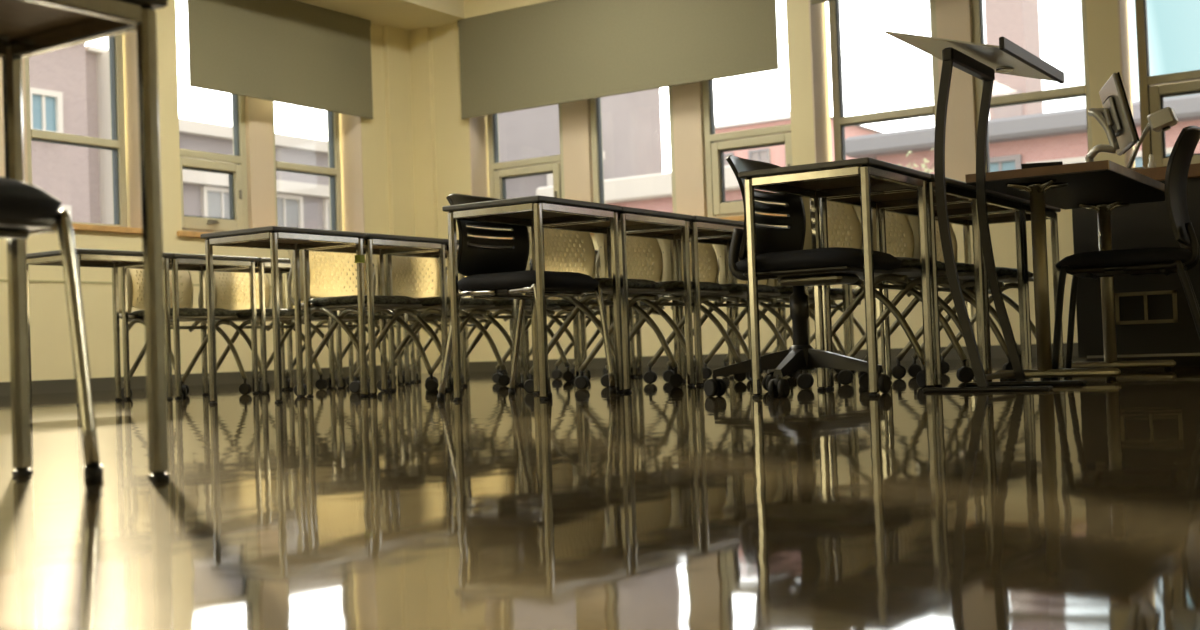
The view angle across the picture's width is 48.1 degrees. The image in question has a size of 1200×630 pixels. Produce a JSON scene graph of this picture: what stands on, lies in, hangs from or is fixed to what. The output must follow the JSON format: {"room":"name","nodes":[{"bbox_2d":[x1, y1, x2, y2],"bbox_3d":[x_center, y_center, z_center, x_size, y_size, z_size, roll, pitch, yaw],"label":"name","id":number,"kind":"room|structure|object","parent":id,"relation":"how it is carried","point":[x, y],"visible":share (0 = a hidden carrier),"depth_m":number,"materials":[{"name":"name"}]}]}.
{"room":"classroom","nodes":[
{"label":"classroom","id":0,"kind":"room"},
{"bbox_2d":[0,0,389,381],"bbox_3d":[-5.595,-1.081,7.401,0.340,3.290,14.100,-3,-2,33],"label":"wall","id":1,"kind":"structure","parent":0,"point":[51,345],"depth_m":10.50,"materials":[{"name":"beige paint"}]},
{"bbox_2d":[0,58,27,182],"bbox_3d":[-4.297,-1.684,9.618,0.150,2.070,0.310,-3,-2,33],"label":"trim","id":2,"kind":"structure","parent":1,"relation":"attached to","point":[2,149],"depth_m":9.55,"materials":[{"name":"paint"}]},
{"bbox_2d":[25,34,127,226],"bbox_3d":[-3.981,-1.683,10.122,0.110,2.070,0.870,-3,-2,33],"label":"window","id":3,"kind":"structure","parent":1,"relation":"in","point":[116,144],"depth_m":10.41,"materials":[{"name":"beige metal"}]},
{"bbox_2d":[72,223,141,233],"bbox_3d":[-4.124,-0.635,9.501,0.275,0.045,2.225,-3,-2,33],"label":"trim","id":4,"kind":"structure","parent":1,"relation":"attached to","point":[80,227],"depth_m":9.96,"materials":[{"name":"brown wood"}]},
{"bbox_2d":[125,30,141,227],"bbox_3d":[-3.591,-1.690,10.428,0.230,2.070,0.012,-3,-2,33],"label":"trim","id":5,"kind":"structure","parent":1,"relation":"attached to","point":[130,37],"depth_m":10.44,"materials":[{"name":"paint"}]},
{"bbox_2d":[0,279,271,287],"bbox_3d":[-5.528,-0.242,7.118,0.006,0.015,13.100,-3,-2,33],"label":"trim","id":6,"kind":"structure","parent":1,"relation":"attached to","point":[50,281],"depth_m":9.67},
{"bbox_2d":[177,231,207,237],"bbox_3d":[-2.813,-0.632,11.514,0.275,0.045,2.174,-3,-2,33],"label":"trim","id":7,"kind":"structure","parent":1,"relation":"attached to","point":[192,234],"depth_m":10.61,"materials":[{"name":"brown wood"}]},
{"bbox_2d":[0,364,415,395],"bbox_3d":[-5.392,0.506,7.214,0.064,0.095,13.410,-3,-2,33],"label":"baseboard","id":8,"kind":"structure","parent":1,"relation":"attached to","point":[136,382],"depth_m":10.16,"materials":[{"name":"grey rubber"}]},
{"bbox_2d":[180,94,247,232],"bbox_3d":[-3.271,-1.683,11.151,0.177,2.070,0.830,-3,-2,33],"label":"window","id":9,"kind":"structure","parent":1,"relation":"in","point":[235,165],"depth_m":11.35,"materials":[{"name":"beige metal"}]},
{"bbox_2d":[245,96,275,228],"bbox_3d":[-2.988,-1.682,11.629,0.150,2.070,0.270,-3,-2,33],"label":"trim","id":10,"kind":"structure","parent":1,"relation":"attached to","point":[258,112],"depth_m":11.56,"materials":[{"name":"paint"}]},
{"bbox_2d":[187,0,372,118],"bbox_3d":[-2.708,-2.269,11.550,0.058,0.920,2.144,-3,-2,33],"label":"roller blind","id":11,"kind":"object","parent":1,"relation":"attached to","point":[293,52],"visible":1,"depth_m":11.50,"materials":[{"name":"fabric"}]},
{"bbox_2d":[272,101,342,230],"bbox_3d":[-2.685,-1.681,12.112,0.110,2.070,0.860,-3,-2,33],"label":"window","id":12,"kind":"structure","parent":1,"relation":"in","point":[333,171],"depth_m":12.40,"materials":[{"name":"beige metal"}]},
{"bbox_2d":[342,114,364,232],"bbox_3d":[-2.294,-1.687,12.420,0.230,2.070,0.012,-3,-2,33],"label":"trim","id":13,"kind":"structure","parent":1,"relation":"attached to","point":[351,125],"depth_m":12.40,"materials":[{"name":"paint"}]},
{"bbox_2d":[296,0,463,30],"bbox_3d":[-5.269,-3.021,7.370,1.090,0.560,13.800,-3,-2,33],"label":"trim","id":14,"kind":"structure","parent":1,"relation":"attached to","point":[408,15],"depth_m":12.22,"materials":[{"name":"beige paint"}]},
{"bbox_2d":[383,25,441,374],"bbox_3d":[-1.769,-1.089,12.702,0.290,3.290,0.360,-3,-2,33],"label":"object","id":15,"kind":"structure","parent":1,"relation":"attached to","point":[408,66],"depth_m":12.78,"materials":[{"name":"beige paint"}]},
{"bbox_2d":[0,356,1199,629],"bbox_3d":[-0.509,0.358,4.089,12.340,0.120,14.100,-3,-2,33],"label":"floor","id":16,"kind":"structure","parent":0,"point":[658,505],"depth_m":1.48,"materials":[{"name":"stone"}]},
{"bbox_2d":[0,177,102,482],"bbox_3d":[-1.127,-0.132,2.046,0.526,0.803,0.478,-3,-2,33],"label":"chair","id":17,"kind":"object","parent":16,"relation":"on","point":[26,209],"visible":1,"depth_m":2.08,"materials":[{"name":"metal"}]},
{"bbox_2d":[0,0,169,480],"bbox_3d":[-0.981,-0.116,1.966,0.396,0.757,0.565,-3,-2,33],"label":"student desk","id":18,"kind":"object","parent":16,"relation":"on","point":[28,28],"visible":1,"depth_m":2.09,"materials":[{"name":"grey metal"}]},
{"bbox_2d":[27,248,172,405],"bbox_3d":[-2.474,0.065,6.626,0.450,0.735,0.565,-3,-2,33],"label":"student desk","id":19,"kind":"object","parent":16,"relation":"on","point":[99,258],"visible":0.65,"depth_m":6.72,"materials":[{"name":"grey metal"}]},
{"bbox_2d":[118,268,251,398],"bbox_3d":[-2.230,0.047,7.151,0.560,0.779,0.488,-3,-2,33],"label":"chair","id":20,"kind":"object","parent":16,"relation":"on","point":[135,278],"visible":0.48,"depth_m":7.15,"materials":[{"name":"beige plastic"}]},
{"bbox_2d":[121,253,258,399],"bbox_3d":[-2.165,0.066,7.108,0.450,0.735,0.565,-3,-2,33],"label":"student desk","id":21,"kind":"object","parent":16,"relation":"on","point":[178,261],"visible":0.89,"depth_m":7.00,"materials":[{"name":"grey metal"}]},
{"bbox_2d":[198,271,326,393],"bbox_3d":[-1.925,0.048,7.639,0.560,0.779,0.488,-3,-2,33],"label":"chair","id":22,"kind":"object","parent":16,"relation":"on","point":[226,287],"visible":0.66,"depth_m":7.67,"materials":[{"name":"grey metal"}]},
{"bbox_2d":[213,257,335,393],"bbox_3d":[-1.851,0.066,7.593,0.450,0.735,0.565,-3,-2,33],"label":"student desk","id":23,"kind":"object","parent":16,"relation":"on","point":[263,265],"visible":0.56,"depth_m":7.42,"materials":[{"name":"grey metal"}]},
{"bbox_2d":[200,226,367,403],"bbox_3d":[-1.375,0.007,5.915,0.450,0.735,0.565,-3,-2,33],"label":"student desk","id":24,"kind":"object","parent":16,"relation":"on","point":[273,238],"visible":0.99,"depth_m":5.80,"materials":[{"name":"grey metal"}]},
{"bbox_2d":[282,274,389,388],"bbox_3d":[-1.603,0.048,8.115,0.560,0.779,0.488,-3,-2,33],"label":"chair","id":25,"kind":"object","parent":16,"relation":"on","point":[318,316],"visible":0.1,"depth_m":8.03,"materials":[{"name":"grey metal"}]},
{"bbox_2d":[285,261,402,389],"bbox_3d":[-1.535,0.067,8.070,0.450,0.735,0.565,-3,-2,33],"label":"student desk","id":26,"kind":"object","parent":16,"relation":"on","point":[288,302],"visible":0.29,"depth_m":7.95,"materials":[{"name":"grey metal"}]},
{"bbox_2d":[287,250,438,395],"bbox_3d":[-1.146,-0.010,6.452,0.560,0.779,0.488,-3,-2,33],"label":"chair","id":27,"kind":"object","parent":16,"relation":"on","point":[323,266],"visible":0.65,"depth_m":6.47,"materials":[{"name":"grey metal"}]},
{"bbox_2d":[302,233,449,396],"bbox_3d":[-1.062,0.008,6.397,0.450,0.735,0.565,-3,-2,33],"label":"student desk","id":28,"kind":"object","parent":16,"relation":"on","point":[379,245],"visible":0.86,"depth_m":6.29,"materials":[{"name":"grey metal"}]},
{"bbox_2d":[344,277,449,384],"bbox_3d":[-1.306,0.050,8.608,0.560,0.779,0.488,-3,-2,33],"label":"chair","id":29,"kind":"object","parent":16,"relation":"on","point":[410,318],"visible":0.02,"depth_m":8.55,"materials":[{"name":"grey metal"}]},
{"bbox_2d":[355,265,460,384],"bbox_3d":[-1.217,0.067,8.549,0.450,0.735,0.565,-3,-2,33],"label":"student desk","id":30,"kind":"object","parent":16,"relation":"on","point":[405,316],"visible":0.15,"depth_m":8.42,"materials":[{"name":"grey metal"}]},
{"bbox_2d":[372,255,509,390],"bbox_3d":[-0.831,-0.009,6.932,0.560,0.779,0.488,-3,-2,33],"label":"chair","id":31,"kind":"object","parent":16,"relation":"on","point":[407,277],"visible":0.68,"depth_m":6.97,"materials":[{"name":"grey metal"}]},
{"bbox_2d":[385,240,520,390],"bbox_3d":[-0.749,0.009,6.880,0.450,0.735,0.565,-3,-2,33],"label":"student desk","id":32,"kind":"object","parent":16,"relation":"on","point":[434,253],"visible":0.34,"depth_m":6.76,"materials":[{"name":"grey metal"}]},
{"bbox_2d":[410,280,507,381],"bbox_3d":[-0.992,0.050,9.089,0.560,0.779,0.488,-3,-2,33],"label":"chair","id":33,"kind":"object","parent":16,"relation":"on","point":[476,316],"visible":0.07,"depth_m":9.02,"materials":[{"name":"grey metal"}]},
{"bbox_2d":[415,276,512,381],"bbox_3d":[-0.908,0.068,9.036,0.450,0.735,0.565,-3,-2,33],"label":"student desk","id":34,"kind":"object","parent":16,"relation":"on","point":[418,359],"visible":0.19,"depth_m":8.91,"materials":[{"name":"grey metal"}]},
{"bbox_2d":[445,259,573,383],"bbox_3d":[-0.510,-0.009,7.410,0.560,0.779,0.488,-3,-2,33],"label":"chair","id":35,"kind":"object","parent":16,"relation":"on","point":[502,306],"visible":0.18,"depth_m":7.31,"materials":[{"name":"grey metal"}]},
{"bbox_2d":[458,251,580,385],"bbox_3d":[-0.436,0.009,7.361,0.450,0.735,0.565,-3,-2,33],"label":"student desk","id":36,"kind":"object","parent":16,"relation":"on","point":[522,351],"visible":0.23,"depth_m":7.24,"materials":[{"name":"grey metal"}]},
{"bbox_2d":[437,193,616,400],"bbox_3d":[-0.291,-0.084,5.200,0.526,0.803,0.478,-3,-2,33],"label":"chair","id":37,"kind":"object","parent":16,"relation":"on","point":[491,273],"visible":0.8,"depth_m":5.21,"materials":[{"name":"black plastic"}]},
{"bbox_2d":[442,195,623,400],"bbox_3d":[-0.241,-0.053,5.167,0.450,0.735,0.565,-3,-2,33],"label":"student desk","id":38,"kind":"object","parent":16,"relation":"on","point":[533,212],"visible":1,"depth_m":5.05,"materials":[{"name":"grey metal"}]},
{"bbox_2d":[528,297,605,379],"bbox_3d":[-0.187,-0.009,7.886,0.560,0.779,0.488,-3,-2,33],"label":"chair","id":39,"kind":"object","parent":16,"relation":"on","point":[566,307],"visible":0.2,"depth_m":7.72,"materials":[{"name":"grey metal"}]},
{"bbox_2d":[525,250,635,378],"bbox_3d":[-0.123,0.010,7.843,0.450,0.735,0.565,-3,-2,33],"label":"student desk","id":40,"kind":"object","parent":16,"relation":"on","point":[631,313],"visible":0.18,"depth_m":7.72,"materials":[{"name":"grey metal"}]},
{"bbox_2d":[524,227,682,392],"bbox_3d":[-0.009,-0.070,5.700,0.560,0.779,0.488,-3,-2,33],"label":"chair","id":41,"kind":"object","parent":16,"relation":"on","point":[560,254],"visible":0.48,"depth_m":5.77,"materials":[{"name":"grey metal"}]},
{"bbox_2d":[542,206,694,392],"bbox_3d":[0.069,-0.052,5.648,0.450,0.735,0.565,-3,-2,33],"label":"student desk","id":42,"kind":"object","parent":16,"relation":"on","point":[630,219],"visible":0.57,"depth_m":5.72,"materials":[{"name":"grey metal"}]},
{"bbox_2d":[570,269,673,377],"bbox_3d":[0.122,-0.008,8.370,0.560,0.779,0.488,-3,-2,33],"label":"chair","id":43,"kind":"object","parent":16,"relation":"on","point":[643,306],"visible":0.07,"depth_m":8.26,"materials":[{"name":"grey metal"}]},
{"bbox_2d":[635,254,646,376],"bbox_3d":[0.199,0.010,8.323,0.450,0.735,0.565,-3,-2,33],"label":"student desk","id":44,"kind":"object","parent":16,"relation":"on","point":[637,315],"visible":0.13,"depth_m":7.99,"materials":[{"name":"grey metal"}]},
{"bbox_2d":[594,233,746,386],"bbox_3d":[0.313,-0.069,6.176,0.560,0.779,0.488,-3,-2,33],"label":"chair","id":45,"kind":"object","parent":16,"relation":"on","point":[640,265],"visible":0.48,"depth_m":6.24,"materials":[{"name":"grey metal"}]},
{"bbox_2d":[626,215,751,385],"bbox_3d":[0.390,-0.052,6.129,0.450,0.735,0.565,-3,-2,33],"label":"student desk","id":46,"kind":"object","parent":16,"relation":"on","point":[699,226],"visible":0.45,"depth_m":6.00,"materials":[{"name":"grey metal"}]},
{"bbox_2d":[658,239,796,381],"bbox_3d":[0.619,-0.068,6.663,0.560,0.779,0.488,-3,-2,33],"label":"chair","id":47,"kind":"object","parent":16,"relation":"on","point":[708,263],"visible":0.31,"depth_m":6.67,"materials":[{"name":"grey metal"}]},
{"bbox_2d":[676,224,802,381],"bbox_3d":[0.696,-0.051,6.616,0.450,0.735,0.565,-3,-2,33],"label":"student desk","id":48,"kind":"object","parent":16,"relation":"on","point":[725,241],"visible":0.3,"depth_m":6.74,"materials":[{"name":"grey metal"}]},
{"bbox_2d":[714,245,842,377],"bbox_3d":[0.942,-0.068,7.139,0.560,0.779,0.488,-3,-2,33],"label":"chair","id":49,"kind":"object","parent":16,"relation":"on","point":[786,292],"visible":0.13,"depth_m":7.06,"materials":[{"name":"grey metal"}]},
{"bbox_2d":[731,274,850,373],"bbox_3d":[1.010,-0.050,7.096,0.450,0.735,0.565,-3,-2,33],"label":"student desk","id":50,"kind":"object","parent":16,"relation":"on","point":[734,280],"visible":0.08,"depth_m":7.19,"materials":[{"name":"grey metal"}]},
{"bbox_2d":[704,155,901,397],"bbox_3d":[0.675,-0.143,4.540,0.619,0.818,0.617,-3,-2,33],"label":"swivel chair","id":51,"kind":"object","parent":16,"relation":"on","point":[781,255],"visible":0.77,"depth_m":4.48,"materials":[{"name":"black plastic"}]},
{"bbox_2d":[764,279,864,373],"bbox_3d":[1.237,-0.067,7.633,0.560,0.779,0.488,-3,-2,33],"label":"chair","id":52,"kind":"object","parent":16,"relation":"on","point":[835,293],"visible":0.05,"depth_m":7.54,"materials":[{"name":"grey metal"}]},
{"bbox_2d":[780,284,855,371],"bbox_3d":[1.322,-0.049,7.578,0.450,0.735,0.565,-3,-2,33],"label":"student desk","id":53,"kind":"object","parent":16,"relation":"on","point":[850,299],"visible":0.07,"depth_m":7.24,"materials":[{"name":"grey metal"}]},
{"bbox_2d":[738,157,934,397],"bbox_3d":[0.804,-0.108,4.473,0.450,0.735,0.565,-3,-2,33],"label":"student desk","id":54,"kind":"object","parent":16,"relation":"on","point":[865,176],"visible":0.97,"depth_m":4.36,"materials":[{"name":"grey metal"}]},
{"bbox_2d":[797,197,973,388],"bbox_3d":[1.036,-0.125,5.007,0.560,0.779,0.488,-3,-2,33],"label":"chair","id":55,"kind":"object","parent":16,"relation":"on","point":[844,225],"visible":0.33,"depth_m":5.04,"materials":[{"name":"grey metal"}]},
{"bbox_2d":[819,174,987,389],"bbox_3d":[1.120,-0.107,4.951,0.450,0.735,0.565,-3,-2,33],"label":"student desk","id":56,"kind":"object","parent":16,"relation":"on","point":[956,191],"visible":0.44,"depth_m":4.97,"materials":[{"name":"grey metal"}]},
{"bbox_2d":[854,206,1012,380],"bbox_3d":[1.354,-0.124,5.487,0.560,0.779,0.488,-3,-2,33],"label":"chair","id":57,"kind":"object","parent":16,"relation":"on","point":[899,232],"visible":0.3,"depth_m":5.62,"materials":[{"name":"grey metal"}]},
{"bbox_2d":[879,189,1028,382],"bbox_3d":[1.433,-0.107,5.434,0.450,0.735,0.565,-3,-2,33],"label":"student desk","id":58,"kind":"object","parent":16,"relation":"on","point":[996,201],"visible":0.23,"depth_m":5.52,"materials":[{"name":"grey metal"}]},
{"bbox_2d":[907,216,1035,376],"bbox_3d":[1.666,-0.124,5.970,0.560,0.779,0.488,-3,-2,33],"label":"chair","id":59,"kind":"object","parent":16,"relation":"on","point":[1005,275],"visible":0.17,"depth_m":5.92,"materials":[{"name":"grey metal"}]},
{"bbox_2d":[885,31,1086,391],"bbox_3d":[1.336,-0.345,4.524,0.462,1.174,0.730,-3,-2,33],"label":"lectern","id":60,"kind":"object","parent":16,"relation":"on","point":[981,61],"visible":1,"depth_m":4.40,"materials":[{"name":"black metal"}]},
{"bbox_2d":[935,200,1063,369],"bbox_3d":[1.744,-0.106,5.920,0.450,0.735,0.565,-3,-2,33],"label":"student desk","id":61,"kind":"object","parent":16,"relation":"on","point":[965,221],"visible":0.33,"depth_m":6.02,"materials":[{"name":"grey metal"}]},
{"bbox_2d":[965,160,1175,381],"bbox_3d":[1.931,-0.140,5.318,0.500,0.760,1.400,-3,-2,33],"label":"wooden table","id":62,"kind":"object","parent":16,"relation":"on","point":[1104,186],"visible":0.94,"depth_m":4.92,"materials":[{"name":"brown wood"}]},
{"bbox_2d":[1021,161,1062,168],"bbox_3d":[1.762,-0.566,5.324,0.160,0.102,0.206,-2,-1,13],"label":"laptop","id":63,"kind":"object","parent":62,"relation":"on","point":[1028,165],"visible":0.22,"depth_m":5.42,"materials":[{"name":"grey plastic"}]},
{"bbox_2d":[1085,72,1139,161],"bbox_3d":[1.926,-0.709,5.145,0.199,0.368,0.380,-2,-1,13],"label":"monitor","id":64,"kind":"object","parent":62,"relation":"on","point":[1115,117],"visible":0.92,"depth_m":5.08,"materials":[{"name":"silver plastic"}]},
{"bbox_2d":[1050,126,1199,378],"bbox_3d":[2.048,-0.229,5.184,0.579,0.922,0.526,-3,-2,25],"label":"chair","id":65,"kind":"object","parent":16,"relation":"on","point":[1153,260],"visible":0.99,"depth_m":4.98,"materials":[{"name":"black plastic"}]},
{"bbox_2d":[1072,163,1199,367],"bbox_3d":[2.966,-0.228,6.136,1.460,0.900,0.680,-3,-2,33],"label":"cabinet","id":66,"kind":"object","parent":16,"relation":"on","point":[1154,320],"visible":0.44,"depth_m":6.09,"materials":[{"name":"black painted metal"},{"name":"wood laminate"}]},
{"bbox_2d":[1147,154,1155,167],"bbox_3d":[2.551,-0.702,6.215,0.036,0.082,0.036,-3,-2,33],"label":"bottle","id":67,"kind":"object","parent":66,"relation":"on","point":[1151,164],"visible":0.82,"depth_m":6.21,"materials":[{"name":"white plastic"}]},
{"bbox_2d":[1126,107,1177,169],"bbox_3d":[2.535,-0.805,6.250,0.285,0.292,0.120,-3,-2,33],"label":"camera","id":68,"kind":"object","parent":66,"relation":"on","point":[1163,119],"visible":0.71,"depth_m":6.19,"materials":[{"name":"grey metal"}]},
{"bbox_2d":[431,0,1134,361],"bbox_3d":[3.325,-1.345,9.805,12.000,3.290,0.340,-3,-2,33],"label":"wall","id":69,"kind":"structure","parent":0,"point":[452,144],"depth_m":10.74,"materials":[{"name":"beige paint"}]},
{"bbox_2d":[469,116,488,237],"bbox_3d":[-1.156,-1.723,12.656,0.012,2.070,0.230,-3,-2,33],"label":"trim","id":70,"kind":"structure","parent":69,"relation":"attached to","point":[477,140],"depth_m":12.64,"materials":[{"name":"paint"}]},
{"bbox_2d":[464,0,552,18],"bbox_3d":[3.425,-3.279,9.701,10.949,0.560,0.410,-3,-2,33],"label":"trim","id":71,"kind":"structure","parent":69,"relation":"attached to","point":[472,8],"depth_m":12.34,"materials":[{"name":"beige paint"}]},
{"bbox_2d":[487,104,564,238],"bbox_3d":[-0.690,-1.743,12.504,0.880,2.070,0.178,-3,-2,33],"label":"window","id":72,"kind":"structure","parent":69,"relation":"in","point":[499,172],"depth_m":12.56,"materials":[{"name":"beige metal"}]},
{"bbox_2d":[561,99,593,201],"bbox_3d":[-0.188,-1.769,12.205,0.280,2.070,0.150,-3,-2,33],"label":"trim","id":73,"kind":"structure","parent":69,"relation":"attached to","point":[576,119],"depth_m":12.13,"materials":[{"name":"paint"}]},
{"bbox_2d":[457,0,778,118],"bbox_3d":[0.066,-2.362,11.679,3.280,0.930,0.058,-3,-2,33],"label":"roller blind","id":74,"kind":"object","parent":69,"relation":"attached to","point":[554,52],"visible":1,"depth_m":11.67,"materials":[{"name":"fabric"}]},
{"bbox_2d":[590,86,676,212],"bbox_3d":[0.306,-1.794,11.901,0.870,2.070,0.100,-3,-2,33],"label":"window","id":75,"kind":"structure","parent":69,"relation":"in","point":[595,104],"depth_m":12.07,"materials":[{"name":"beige metal"}]},
{"bbox_2d":[498,213,786,238],"bbox_3d":[0.245,-0.738,11.728,3.363,0.045,0.275,-3,-2,33],"label":"trim","id":76,"kind":"structure","parent":69,"relation":"attached to","point":[736,218],"depth_m":10.99,"materials":[{"name":"brown wood"}]},
{"bbox_2d":[672,82,706,216],"bbox_3d":[0.780,-1.820,11.575,0.270,2.070,0.150,-3,-2,33],"label":"trim","id":77,"kind":"structure","parent":69,"relation":"attached to","point":[687,99],"depth_m":11.49,"materials":[{"name":"paint"}]},
{"bbox_2d":[702,80,791,217],"bbox_3d":[1.256,-1.845,11.237,0.890,2.070,0.178,-3,-2,33],"label":"window","id":78,"kind":"structure","parent":69,"relation":"in","point":[716,145],"depth_m":11.37,"materials":[{"name":"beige metal"}]},
{"bbox_2d":[442,343,1077,371],"bbox_3d":[3.282,0.250,9.620,11.410,0.095,0.014,-3,-2,33],"label":"baseboard","id":79,"kind":"structure","parent":69,"relation":"attached to","point":[997,351],"depth_m":11.13,"materials":[{"name":"grey rubber"}]},
{"bbox_2d":[809,0,827,162],"bbox_3d":[1.750,-1.875,10.765,0.012,2.070,0.230,-3,-2,33],"label":"trim","id":80,"kind":"structure","parent":69,"relation":"attached to","point":[815,10],"depth_m":10.75,"materials":[{"name":"paint"}]},
{"bbox_2d":[811,0,833,4],"bbox_3d":[2.519,-2.726,10.083,2.062,0.460,0.058,-3,-2,33],"label":"roller blind","id":81,"kind":"object","parent":69,"relation":"attached to","point":[812,1],"visible":1,"depth_m":10.57,"materials":[{"name":"fabric"}]},
{"bbox_2d":[828,0,938,160],"bbox_3d":[2.263,-1.897,10.622,0.890,2.070,0.110,-3,-2,33],"label":"window","id":82,"kind":"structure","parent":69,"relation":"in","point":[840,122],"depth_m":10.79,"materials":[{"name":"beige metal"}]},
{"bbox_2d":[935,0,976,181],"bbox_3d":[2.743,-1.923,10.298,0.260,2.070,0.150,-3,-2,33],"label":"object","id":83,"kind":"structure","parent":69,"relation":"attached to","point":[953,17],"depth_m":10.22,"materials":[{"name":"paint"}]},
{"bbox_2d":[971,0,1091,171],"bbox_3d":[3.222,-1.948,9.998,0.860,2.070,0.110,-3,-2,33],"label":"window","id":84,"kind":"structure","parent":69,"relation":"in","point":[977,5],"depth_m":9.97,"materials":[{"name":"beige metal"}]},
{"bbox_2d":[1118,0,1133,167],"bbox_3d":[3.700,-1.977,9.496,0.012,2.070,0.230,-3,-2,33],"label":"trim","id":85,"kind":"structure","parent":69,"relation":"attached to","point":[1122,10],"depth_m":9.47,"materials":[{"name":"paint"}]},
{"bbox_2d":[1135,0,1199,167],"bbox_3d":[4.191,-2.000,9.327,0.880,2.070,0.178,-3,-2,33],"label":"window","id":86,"kind":"structure","parent":69,"relation":"in","point":[1153,90],"depth_m":9.49,"materials":[{"name":"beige metal"}]},
{"label":"outside","id":87,"kind":"structure","parent":0,"visible":0},
{"bbox_3d":[-8.707,2.675,41.458,180.000,0.300,180.000,-3,-2,33],"label":"ground","id":88,"kind":"structure","parent":87,"visible":0},
{"bbox_2d":[29,43,112,223],"bbox_3d":[-15.852,-1.780,27.948,7.350,8.450,11.950,-3,-2,33],"label":"brick building","id":89,"kind":"structure","parent":88,"relation":"on","point":[70,90],"depth_m":28.85,"materials":[{"name":"pink brick"}]},
{"bbox_2d":[179,118,329,229],"bbox_3d":[-11.816,-1.321,42.234,6.300,7.950,13.500,-3,-2,33],"label":"building","id":90,"kind":"structure","parent":88,"relation":"on","point":[303,201],"depth_m":40.39,"materials":[{"name":"grey stone"}]},
{"bbox_2d":[498,88,662,198],"bbox_3d":[-2.953,-2.999,47.087,10.000,10.900,4.300,-3,-2,33],"label":"building","id":91,"kind":"structure","parent":88,"relation":"on","point":[631,122],"depth_m":44.57,"materials":[{"name":"grey stone"}]},
{"bbox_2d":[536,165,775,212],"bbox_3d":[3.307,-0.795,38.177,6.400,5.600,8.400,-3,-2,33],"label":"brick building","id":92,"kind":"structure","parent":88,"relation":"on","point":[651,191],"depth_m":34.70,"materials":[{"name":"pink brick"}]},
{"bbox_2d":[715,110,884,166],"bbox_3d":[9.804,-4.045,69.986,8.300,13.200,8.800,-3,-2,33],"label":"brick building","id":93,"kind":"structure","parent":88,"relation":"on","point":[775,155],"depth_m":66.83,"materials":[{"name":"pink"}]},
{"bbox_2d":[900,148,933,172],"bbox_3d":[5.471,-0.838,25.062,2.562,4.883,2.770,-1,-2,-37],"label":"young tree","id":94,"kind":"object","parent":88,"relation":"on","point":[923,165],"visible":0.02,"depth_m":24.39,"materials":[{"name":"brown plant"}]},
{"bbox_2d":[984,0,1042,119],"bbox_3d":[14.160,-6.458,45.677,1.600,16.500,2.400,-3,-2,33],"label":"brick tower","id":95,"kind":"structure","parent":88,"relation":"on","point":[1017,21],"depth_m":44.95,"materials":[{"name":"pink brick"}]},
{"bbox_2d":[845,94,1199,173],"bbox_3d":[20.528,-1.830,27.745,28.700,5.900,10.100,-3,-2,33],"label":"brick building","id":96,"kind":"structure","parent":88,"relation":"on","point":[1056,136],"depth_m":29.39,"materials":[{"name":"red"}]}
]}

